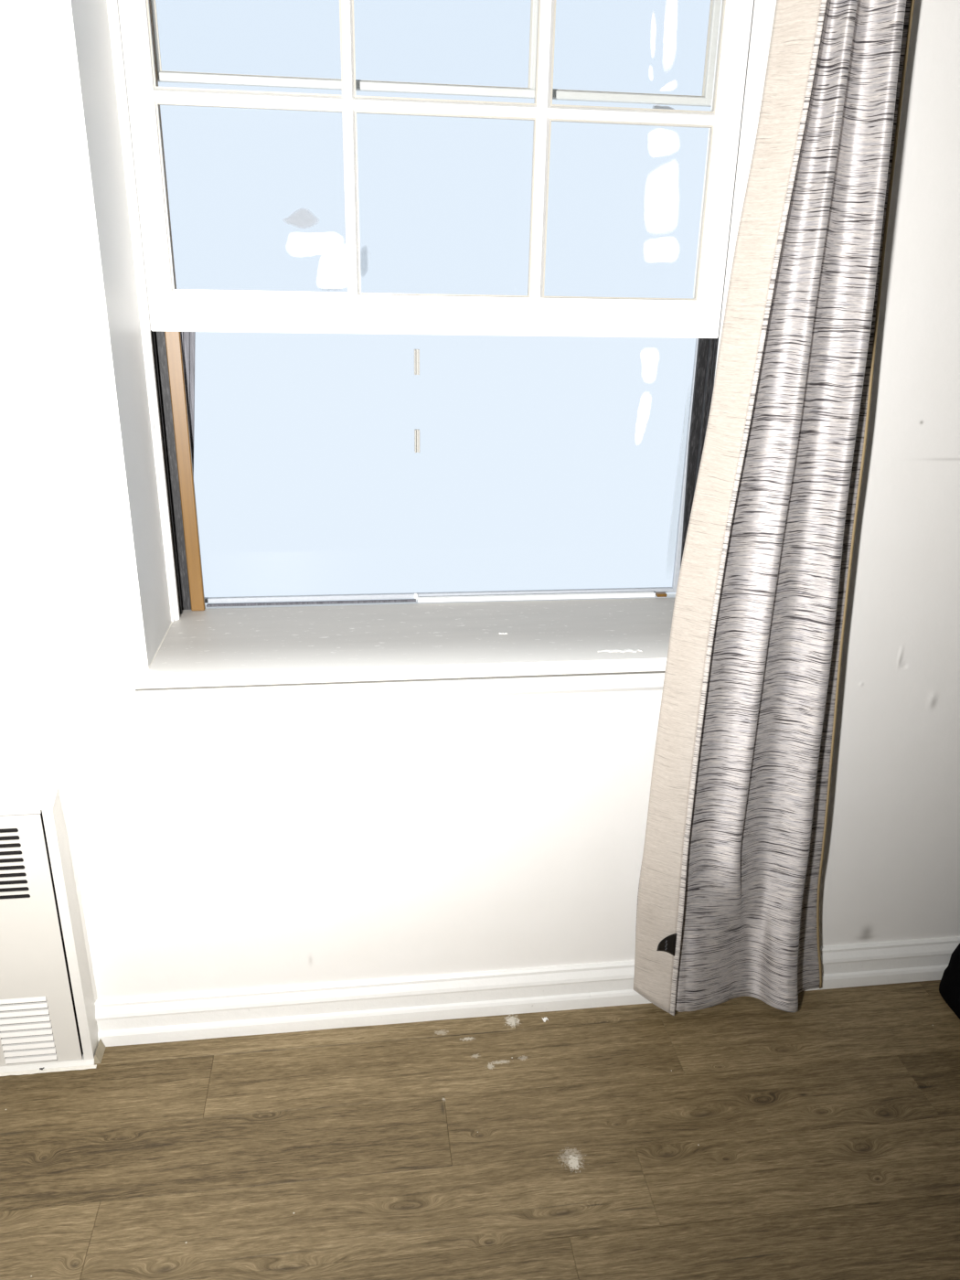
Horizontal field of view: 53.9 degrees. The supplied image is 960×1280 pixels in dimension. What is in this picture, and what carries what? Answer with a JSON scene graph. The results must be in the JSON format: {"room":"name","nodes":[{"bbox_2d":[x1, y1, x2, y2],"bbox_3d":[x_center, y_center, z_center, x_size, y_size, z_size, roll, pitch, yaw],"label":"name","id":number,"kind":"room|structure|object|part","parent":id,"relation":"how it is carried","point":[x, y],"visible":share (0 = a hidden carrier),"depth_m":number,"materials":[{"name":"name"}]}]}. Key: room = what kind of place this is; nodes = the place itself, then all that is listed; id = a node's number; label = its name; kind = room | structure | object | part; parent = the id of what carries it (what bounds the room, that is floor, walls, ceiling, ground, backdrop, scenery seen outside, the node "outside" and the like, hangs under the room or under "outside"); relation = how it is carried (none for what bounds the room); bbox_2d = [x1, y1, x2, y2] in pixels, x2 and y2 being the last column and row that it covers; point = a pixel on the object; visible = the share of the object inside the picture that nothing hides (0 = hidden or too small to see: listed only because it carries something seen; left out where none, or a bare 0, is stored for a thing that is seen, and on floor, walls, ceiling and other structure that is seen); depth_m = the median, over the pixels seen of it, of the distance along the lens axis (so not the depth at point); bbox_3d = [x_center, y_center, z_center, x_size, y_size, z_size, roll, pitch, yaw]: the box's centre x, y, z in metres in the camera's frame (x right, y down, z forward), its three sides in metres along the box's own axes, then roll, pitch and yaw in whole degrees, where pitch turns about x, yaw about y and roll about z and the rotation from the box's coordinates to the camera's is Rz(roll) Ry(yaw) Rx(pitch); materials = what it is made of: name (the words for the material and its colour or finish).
{"room":"living room","nodes":[
{"label":"living room","id":0,"kind":"room"},
{"bbox_2d":[0,0,959,1000],"bbox_3d":[-0.121,-0.641,1.582,3.900,2.850,0.400,-2,21,-7],"label":"wall","id":1,"kind":"structure","parent":0,"point":[239,847],"depth_m":1.68,"materials":[{"name":"paint"}]},
{"bbox_2d":[0,772,98,1076],"bbox_3d":[-0.833,0.519,1.679,0.244,0.588,0.073,-2,21,-7],"label":"wall heater","id":2,"kind":"object","parent":1,"relation":"attached to","point":[48,994],"visible":1,"depth_m":1.68,"materials":[{"name":"paint"}]},
{"bbox_3d":[-0.836,0.542,1.665,0.189,0.531,0.002,-2,21,-7],"label":"door panel","id":3,"kind":"part","parent":2,"relation":"part of","materials":[{"name":"metal"}]},
{"bbox_2d":[94,1039,106,1064],"bbox_3d":[-0.724,0.781,1.792,0.012,0.022,0.040,-2,21,-7],"label":"trim","id":4,"kind":"structure","parent":1,"relation":"attached to","point":[98,1057],"depth_m":1.79,"materials":[{"name":"beige wood"}]},
{"bbox_2d":[106,0,773,708],"bbox_3d":[-0.040,-0.892,1.464,1.124,1.994,0.403,-2,21,-7],"label":"window","id":5,"kind":"structure","parent":1,"relation":"in","point":[255,656],"depth_m":1.65,"materials":[{"name":"paint"}]},
{"bbox_3d":[-0.336,-0.075,1.896,0.414,0.004,0.008,-2,21,-7],"label":"rail","id":6,"kind":"part","parent":5,"relation":"part of","materials":[{"name":"grey metal"}]},
{"bbox_3d":[-0.053,-0.004,1.769,1.124,0.025,0.331,-2,21,-7],"label":"sill","id":7,"kind":"part","parent":5,"relation":"part of","materials":[{"name":"paint"}]},
{"bbox_3d":[-0.051,-1.377,1.422,1.025,0.970,0.015,-2,21,-7],"label":"sash","id":8,"kind":"part","parent":5,"relation":"part of","materials":[{"name":"paint"}]},
{"bbox_3d":[-0.054,-1.013,1.519,1.015,0.993,0.036,-2,21,-7],"label":"sash","id":9,"kind":"part","parent":5,"relation":"part of","materials":[{"name":"paint"}]},
{"bbox_3d":[-0.059,-0.962,1.617,0.986,1.854,0.003,-2,21,-7],"label":"pane","id":10,"kind":"part","parent":5,"relation":"part of","materials":[{"name":"clear glass"}]},
{"bbox_3d":[0.120,-0.089,1.952,0.498,0.008,0.013,-2,21,-7],"label":"rail","id":11,"kind":"part","parent":5,"relation":"part of","materials":[{"name":"paint"}]},
{"bbox_2d":[597,649,641,652],"bbox_3d":[0.250,0.019,1.688,0.080,0.002,0.015,-1,21,-6],"label":"flake","id":12,"kind":"object","parent":5,"relation":"on","point":[608,650],"visible":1,"depth_m":1.69,"materials":[{"name":"white paint"}]},
{"bbox_2d":[95,936,959,1046],"bbox_3d":[0.490,0.700,1.964,2.466,0.097,0.019,-2,21,-7],"label":"baseboard","id":13,"kind":"structure","parent":1,"relation":"attached to","point":[302,1008],"depth_m":1.88,"materials":[{"name":"paint"}]},
{"bbox_3d":[0.029,-1.482,1.006,1.780,0.080,0.098,-2,21,-7],"label":"curtain rod","id":14,"kind":"object","parent":1,"relation":"attached to","visible":0},
{"bbox_2d":[633,0,915,1015],"bbox_3d":[0.536,-0.368,1.490,0.428,2.398,0.088,-2,21,-7],"label":"curtain","id":15,"kind":"object","parent":14,"relation":"hanging from","point":[729,892],"visible":1,"depth_m":1.54,"materials":[{"name":"grey fabric"}]},
{"bbox_2d":[0,980,959,1279],"bbox_3d":[0.077,1.346,0.490,3.900,0.060,3.900,-2,21,-7],"label":"floor","id":16,"kind":"structure","parent":0,"point":[741,1137],"depth_m":1.62,"materials":[{"name":"brown wood"}]},
{"bbox_2d":[938,943,959,1019],"bbox_3d":[1.266,0.624,1.759,0.542,0.417,0.484,-2,21,-7],"label":"duffel bag","id":17,"kind":"object","parent":16,"relation":"on","point":[949,987],"visible":1,"depth_m":1.96,"materials":[{"name":"black fabric"}]}
]}

